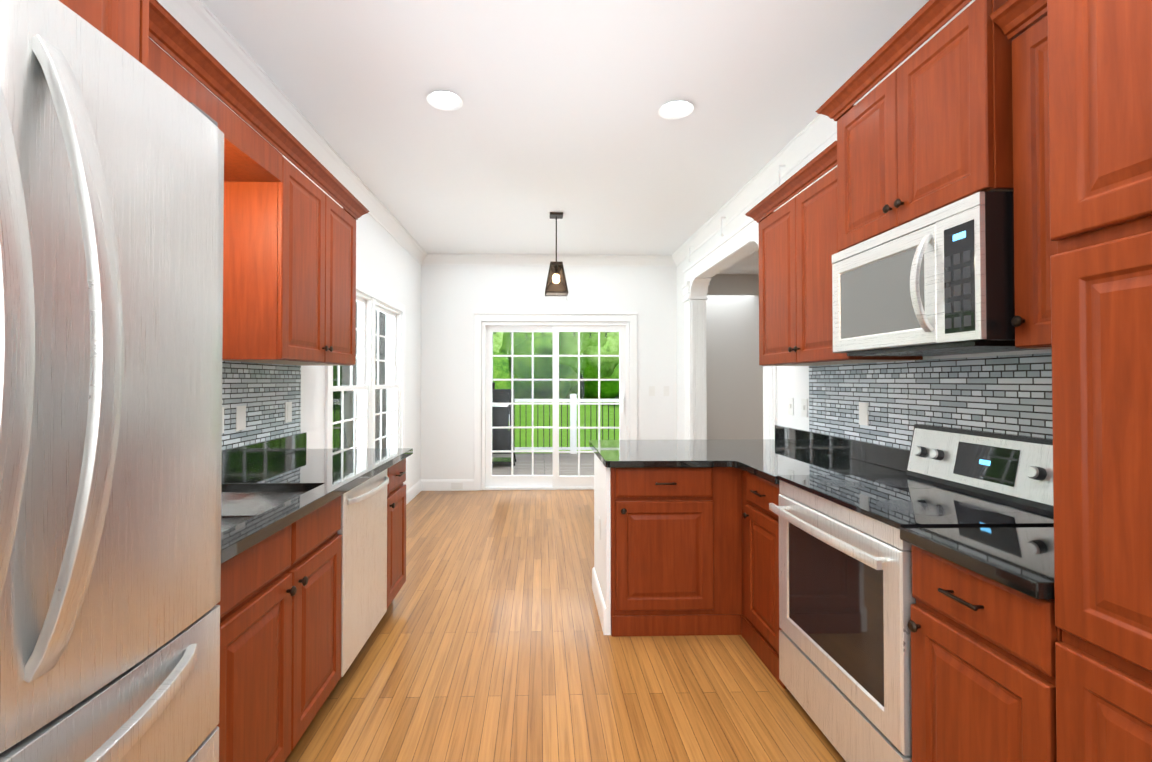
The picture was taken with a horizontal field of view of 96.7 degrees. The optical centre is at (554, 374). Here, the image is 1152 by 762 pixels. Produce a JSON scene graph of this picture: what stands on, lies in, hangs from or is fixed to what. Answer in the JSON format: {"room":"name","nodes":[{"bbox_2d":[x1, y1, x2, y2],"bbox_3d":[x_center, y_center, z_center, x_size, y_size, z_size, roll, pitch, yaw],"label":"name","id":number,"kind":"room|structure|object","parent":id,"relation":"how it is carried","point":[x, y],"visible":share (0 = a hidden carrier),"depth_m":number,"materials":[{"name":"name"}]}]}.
{"room":"kitchen","nodes":[
{"label":"kitchen","id":0,"kind":"room"},
{"bbox_2d":[150,38,420,490],"bbox_3d":[-1.581,-0.067,2.270,0.150,2.850,8.160,0,-1,-2],"label":"wall","id":1,"kind":"structure","parent":0,"point":[387,263],"depth_m":4.99,"materials":[{"name":"white paint"}]},
{"bbox_2d":[59,0,154,73],"bbox_3d":[-1.160,-0.786,0.835,0.608,0.510,0.461,0,-1,-2],"label":"upper cabinet","id":2,"kind":"object","parent":1,"relation":"attached to","point":[130,24],"depth_m":1.03,"materials":[{"name":"brown wood"}]},
{"bbox_2d":[222,361,300,449],"bbox_3d":[-1.494,0.138,2.066,0.009,0.403,1.998,0,-1,-2],"label":"backsplash","id":3,"kind":"structure","parent":1,"relation":"attached to","point":[263,393],"depth_m":2.61,"materials":[{"name":"tile"}]},
{"bbox_2d":[222,407,223,432],"bbox_3d":[-1.489,0.208,2.279,0.012,0.116,0.072,0,-1,-2],"label":"electrical outlet","id":4,"kind":"object","parent":3,"relation":"attached to","point":[222,407],"depth_m":2.31,"materials":[{"name":"white plastic"}]},
{"bbox_2d":[236,406,245,430],"bbox_3d":[-1.495,0.210,2.449,0.008,0.116,0.072,0,-1,-2],"label":"electrical outlet","id":5,"kind":"object","parent":3,"relation":"attached to","point":[240,417],"depth_m":2.44,"materials":[{"name":"white plastic"}]},
{"bbox_2d":[285,402,291,422],"bbox_3d":[-1.508,0.216,2.909,0.008,0.116,0.072,0,-1,-2],"label":"electrical outlet","id":6,"kind":"object","parent":3,"relation":"attached to","point":[288,405],"depth_m":2.90,"materials":[{"name":"white plastic"}]},
{"bbox_2d":[222,132,330,363],"bbox_3d":[-1.346,-0.541,2.438,0.323,0.960,0.448,0,-1,-2],"label":"upper cabinet","id":7,"kind":"object","parent":1,"relation":"attached to","point":[289,263],"depth_m":2.22,"materials":[{"name":"brown wood"}]},
{"bbox_2d":[157,0,428,264],"bbox_3d":[-1.462,-1.434,2.290,0.088,0.115,7.860,0,-1,-2],"label":"crown molding","id":8,"kind":"structure","parent":1,"relation":"attached to","point":[203,26],"depth_m":2.69,"materials":[{"name":"white"}]},
{"bbox_2d":[285,180,358,365],"bbox_3d":[-1.358,-0.535,2.886,0.323,0.960,0.448,0,-1,-2],"label":"upper cabinet","id":9,"kind":"object","parent":1,"relation":"attached to","point":[343,220],"depth_m":2.90,"materials":[{"name":"brown wood"}]},
{"bbox_2d":[325,278,407,462],"bbox_3d":[-1.539,0.123,4.419,0.050,1.725,2.010,0,-1,-2],"label":"window frame","id":10,"kind":"structure","parent":1,"relation":"attached to","point":[380,296],"depth_m":4.35,"materials":[{"name":"white wood"}]},
{"bbox_2d":[333,291,400,448],"bbox_3d":[-1.618,0.115,4.417,0.132,1.536,1.796,0,-1,-2],"label":"window","id":11,"kind":"structure","parent":1,"relation":"in","point":[365,387],"depth_m":4.39,"materials":[{"name":"white"}]},
{"bbox_2d":[406,479,421,504],"bbox_3d":[-1.564,1.320,4.649,0.014,0.135,3.070,0,-1,-2],"label":"baseboard","id":12,"kind":"structure","parent":1,"relation":"attached to","point":[417,488],"depth_m":5.79,"materials":[{"name":"white wood"}]},
{"bbox_2d":[421,265,676,478],"bbox_3d":[0.020,-0.015,6.319,3.270,2.850,0.150,0,-1,-2],"label":"wall","id":13,"kind":"structure","parent":0,"point":[454,298],"depth_m":6.24,"materials":[{"name":"white paint"}]},
{"bbox_2d":[422,479,473,490],"bbox_3d":[-1.275,1.339,6.185,0.615,0.135,0.014,0,-1,-2],"label":"baseboard","id":14,"kind":"structure","parent":13,"relation":"attached to","point":[427,484],"depth_m":6.18,"materials":[{"name":"white wood"}]},
{"bbox_2d":[451,482,462,488],"bbox_3d":[-1.172,1.348,6.175,0.140,0.080,0.006,0,-1,-2],"label":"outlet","id":15,"kind":"object","parent":13,"relation":"attached to","point":[456,485],"depth_m":6.17,"materials":[{"name":"white plastic"}]},
{"bbox_2d":[429,254,668,265],"bbox_3d":[-0.052,-1.383,6.216,2.940,0.115,0.088,0,-1,-2],"label":"crown molding","id":16,"kind":"structure","parent":13,"relation":"attached to","point":[434,259],"depth_m":6.21,"materials":[{"name":"white"}]},
{"bbox_2d":[481,322,629,489],"bbox_3d":[0.020,0.385,6.302,1.806,2.047,0.155,0,-1,-2],"label":"sliding glass door","id":17,"kind":"structure","parent":13,"relation":"in","point":[554,481],"depth_m":6.29,"materials":[{"name":"white"}]},
{"bbox_2d":[473,312,637,490],"bbox_3d":[0.022,0.325,6.222,2.000,2.164,0.035,0,-1,-2],"label":"door frame","id":18,"kind":"structure","parent":13,"relation":"attached to","point":[631,317],"depth_m":6.22,"materials":[{"name":"white wood"}]},
{"bbox_2d":[649,386,654,395],"bbox_3d":[1.196,0.209,6.266,0.070,0.120,0.012,0,-1,-2],"label":"light switch","id":19,"kind":"object","parent":13,"relation":"attached to","point":[651,388],"depth_m":6.27,"materials":[{"name":"white plastic"}]},
{"bbox_2d":[664,386,668,395],"bbox_3d":[1.376,0.209,6.271,0.070,0.120,0.012,0,-1,-2],"label":"light switch","id":20,"kind":"object","parent":13,"relation":"attached to","point":[666,388],"depth_m":6.27,"materials":[{"name":"white plastic"}]},
{"bbox_2d":[201,0,928,274],"bbox_3d":[2.138,-1.544,2.915,7.620,0.120,9.210,0,-1,-2],"label":"ceiling","id":21,"kind":"structure","parent":0,"point":[564,101],"depth_m":2.75,"materials":[{"name":"white paint"}]},
{"bbox_2d":[426,91,462,110],"bbox_3d":[-0.588,-1.480,2.765,0.195,0.012,0.195,-1,-1,43],"label":"recessed light","id":22,"kind":"object","parent":21,"relation":"in","point":[445,100],"depth_m":2.77,"materials":[{"name":"white plastic"}]},
{"bbox_2d":[545,212,567,303],"bbox_3d":[0.020,-1.056,4.677,0.211,0.810,0.211,0,-1,-2],"label":"pendant light","id":23,"kind":"object","parent":21,"relation":"hanging from","point":[556,284],"visible":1,"depth_m":4.61,"materials":[{"name":"brown metal"}]},
{"bbox_2d":[658,101,693,118],"bbox_3d":[0.679,-1.478,2.859,0.195,0.012,0.195,-1,-1,43],"label":"recessed light","id":24,"kind":"object","parent":21,"relation":"in","point":[676,109],"depth_m":2.87,"materials":[{"name":"white plastic"}]},
{"bbox_2d":[285,490,845,761],"bbox_3d":[2.138,1.426,2.877,7.620,0.120,9.210,0,-1,-2],"label":"floor","id":25,"kind":"structure","parent":0,"point":[488,640],"depth_m":2.31,"materials":[{"name":"brown wood"}]},
{"bbox_2d":[0,0,223,761],"bbox_3d":[-1.008,0.406,0.594,0.865,1.862,0.910,0,-1,-2],"label":"fridge","id":26,"kind":"object","parent":25,"relation":"on","point":[111,233],"visible":1,"depth_m":0.73,"materials":[{"name":"silver metal"}]},
{"bbox_2d":[216,538,341,761],"bbox_3d":[-1.169,1.019,1.577,0.631,0.660,1.025,0,-1,-2],"label":"base cabinet","id":27,"kind":"object","parent":25,"relation":"on","point":[279,603],"depth_m":1.58,"materials":[{"name":"brown wood"}]},
{"bbox_2d":[268,458,405,607],"bbox_3d":[-1.205,0.927,2.902,0.631,0.876,0.393,0,-1,-2],"label":"base cabinet","id":28,"kind":"object","parent":25,"relation":"on","point":[325,521],"depth_m":2.77,"materials":[{"name":"brown wood"}]},
{"bbox_2d":[221,432,412,563],"bbox_3d":[-1.167,0.336,2.099,0.662,0.610,2.053,0,-1,-2],"label":"countertop","id":29,"kind":"structure","parent":28,"relation":"on","point":[271,487],"depth_m":2.14,"materials":[{"name":"black stone"}]},
{"bbox_2d":[330,469,388,693],"bbox_3d":[-1.156,0.922,2.399,0.668,0.868,0.606,0,-1,-2],"label":"dishwasher","id":30,"kind":"object","parent":25,"relation":"on","point":[362,531],"visible":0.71,"depth_m":2.33,"materials":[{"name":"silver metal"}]},
{"bbox_2d":[610,467,737,636],"bbox_3d":[0.637,0.928,2.919,0.690,0.876,0.512,0,-1,-2],"label":"base cabinet","id":31,"kind":"object","parent":25,"relation":"on","point":[694,550],"depth_m":2.66,"materials":[{"name":"brown wood"}]},
{"bbox_2d":[738,468,786,688],"bbox_3d":[1.291,0.922,2.459,0.632,0.876,0.481,0,-1,-2],"label":"base cabinet","id":32,"kind":"object","parent":25,"relation":"on","point":[758,526],"depth_m":2.44,"materials":[{"name":"brown wood"}]},
{"bbox_2d":[589,425,909,483],"bbox_3d":[0.926,0.418,2.906,1.337,0.135,1.382,0,-1,-2],"label":"countertop","id":33,"kind":"structure","parent":32,"relation":"on","point":[793,451],"depth_m":2.76,"materials":[{"name":"black stone"}]},
{"bbox_2d":[769,424,1053,761],"bbox_3d":[1.263,0.782,1.836,0.703,1.140,0.758,0,-1,-2],"label":"range","id":34,"kind":"object","parent":25,"relation":"on","point":[846,599],"visible":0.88,"depth_m":1.74,"materials":[{"name":"silver metal"}]},
{"bbox_2d":[907,544,1061,761],"bbox_3d":[1.323,0.906,1.252,0.632,0.876,0.402,0,-1,-2],"label":"base cabinet","id":35,"kind":"object","parent":25,"relation":"on","point":[983,670],"depth_m":1.22,"materials":[{"name":"brown wood"}]},
{"bbox_2d":[900,526,1054,598],"bbox_3d":[1.311,0.397,1.258,0.657,0.135,0.402,0,-1,-2],"label":"countertop","id":36,"kind":"structure","parent":35,"relation":"on","point":[1020,559],"depth_m":1.26,"materials":[{"name":"black stone"}]},
{"bbox_2d":[1047,0,1151,761],"bbox_3d":[1.311,0.069,0.635,0.690,2.534,0.960,0,-1,-2],"label":"pantry","id":37,"kind":"object","parent":25,"relation":"on","point":[1100,106],"visible":1,"depth_m":0.95,"materials":[{"name":"brown wood"}]},
{"bbox_2d":[594,453,610,634],"bbox_3d":[0.929,0.929,2.995,1.328,0.876,0.600,0,-1,-2],"label":"wall","id":38,"kind":"structure","parent":0,"point":[602,545],"depth_m":2.80,"materials":[{"name":"white paint"}]},
{"bbox_2d":[592,567,605,634],"bbox_3d":[0.259,1.298,2.958,0.014,0.135,0.570,0,-1,-2],"label":"baseboard","id":39,"kind":"structure","parent":38,"relation":"attached to","point":[598,596],"depth_m":2.89,"materials":[{"name":"white wood"}]},
{"bbox_2d":[598,516,600,538],"bbox_3d":[0.262,0.890,2.962,0.006,0.115,0.070,0,-1,-2],"label":"outlet","id":40,"kind":"object","parent":38,"relation":"attached to","point":[599,521],"depth_m":2.93,"materials":[{"name":"white plastic"}]},
{"bbox_2d":[706,274,762,439],"bbox_3d":[3.639,-0.002,7.418,4.020,2.850,0.150,0,-1,-2],"label":"wall","id":41,"kind":"structure","parent":0,"point":[734,379],"depth_m":7.30,"materials":[{"name":"grey paint"}]},
{"bbox_2d":[677,132,1051,439],"bbox_3d":[1.690,-0.067,2.283,0.150,2.850,8.010,0,-1,-2],"label":"wall","id":42,"kind":"structure","parent":0,"point":[792,381],"depth_m":3.62,"materials":[{"name":"white paint"}]},
{"bbox_2d":[682,165,784,439],"bbox_3d":[1.591,0.020,4.620,0.328,2.733,2.601,0,-1,-2],"label":"trim","id":43,"kind":"structure","parent":42,"relation":"attached to","point":[695,289],"depth_m":5.67,"materials":[{"name":"white"}]},
{"bbox_2d":[788,397,793,414],"bbox_3d":[1.577,0.215,3.422,0.012,0.116,0.072,0,-1,-2],"label":"electrical outlet","id":44,"kind":"object","parent":42,"relation":"attached to","point":[790,400],"depth_m":3.42,"materials":[{"name":"white plastic"}]},
{"bbox_2d":[801,398,807,416],"bbox_3d":[1.582,0.212,3.242,0.012,0.116,0.072,0,-1,-2],"label":"electrical outlet","id":45,"kind":"object","parent":42,"relation":"attached to","point":[804,402],"depth_m":3.24,"materials":[{"name":"white plastic"}]},
{"bbox_2d":[669,0,974,265],"bbox_3d":[1.569,-1.432,2.373,0.088,0.115,7.860,0,-1,-2],"label":"crown molding","id":46,"kind":"structure","parent":42,"relation":"attached to","point":[821,128],"depth_m":3.62,"materials":[{"name":"white"}]},
{"bbox_2d":[753,152,922,365],"bbox_3d":[1.439,-0.537,2.710,0.322,0.960,0.937,0,-1,-2],"label":"upper cabinet","id":47,"kind":"object","parent":42,"relation":"attached to","point":[796,239],"depth_m":2.67,"materials":[{"name":"brown wood"}]},
{"bbox_2d":[809,353,1052,449],"bbox_3d":[1.613,0.139,2.121,0.009,0.403,2.105,0,-1,-2],"label":"backsplash","id":48,"kind":"structure","parent":42,"relation":"attached to","point":[1009,394],"depth_m":2.17,"materials":[{"name":"tile"}]},
{"bbox_2d":[859,402,868,425],"bbox_3d":[1.590,0.204,2.632,0.007,0.116,0.072,0,-1,-2],"label":"electrical outlet","id":49,"kind":"object","parent":48,"relation":"attached to","point":[863,415],"depth_m":2.63,"materials":[{"name":"white plastic"}]},
{"bbox_2d":[829,0,1046,253],"bbox_3d":[1.432,-0.858,1.862,0.382,0.650,0.756,0,-1,-2],"label":"upper cabinet","id":50,"kind":"object","parent":42,"relation":"attached to","point":[956,109],"depth_m":1.71,"materials":[{"name":"brown wood"}]},
{"bbox_2d":[832,191,1039,355],"bbox_3d":[1.391,-0.301,1.853,0.464,0.443,0.752,0,-1,-2],"label":"over-the-range microwave","id":51,"kind":"object","parent":50,"relation":"attached to","point":[939,282],"visible":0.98,"depth_m":1.65,"materials":[{"name":"silver metal"}]},
{"bbox_2d":[1005,4,1056,348],"bbox_3d":[1.478,-0.520,1.274,0.322,0.890,0.402,0,-1,-2],"label":"upper cabinet","id":52,"kind":"object","parent":42,"relation":"attached to","point":[1028,42],"depth_m":1.41,"materials":[{"name":"brown wood"}]},
{"label":"outside","id":53,"kind":"structure","parent":0,"visible":0},
{"bbox_2d":[333,396,618,453],"bbox_3d":[-0.746,2.236,29.945,120.000,0.150,120.000,0,-1,-2],"label":"lawn","id":54,"kind":"structure","parent":53,"point":[526,436],"depth_m":21.24,"materials":[{"name":"green plant"}]},
{"bbox_2d":[333,304,618,448],"bbox_3d":[3.925,-4.241,36.368,116.125,19.623,52.437,0,-1,-2],"label":"trees","id":55,"kind":"object","parent":54,"relation":"on","point":[503,340],"depth_m":43.94,"materials":[{"name":"green plant"}]},
{"bbox_2d":[492,453,593,475],"bbox_3d":[1.249,1.666,8.003,6.200,0.410,3.188,0,-1,-2],"label":"deck","id":56,"kind":"object","parent":54,"relation":"on","point":[523,465],"depth_m":8.20,"materials":[{"name":"grey wood"}]},
{"bbox_2d":[492,382,516,465],"bbox_3d":[-0.877,0.791,8.232,0.530,1.314,0.487,0,-1,-2],"label":"outdoor grill","id":57,"kind":"object","parent":56,"relation":"on","point":[502,396],"depth_m":8.03,"materials":[{"name":"black metal"}]},
{"bbox_2d":[492,332,618,453],"bbox_3d":[1.245,0.073,8.173,6.600,2.780,3.488,0,-1,-2],"label":"railing","id":58,"kind":"object","parent":56,"relation":"on","point":[573,433],"depth_m":9.51,"materials":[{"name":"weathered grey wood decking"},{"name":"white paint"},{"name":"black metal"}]}
]}

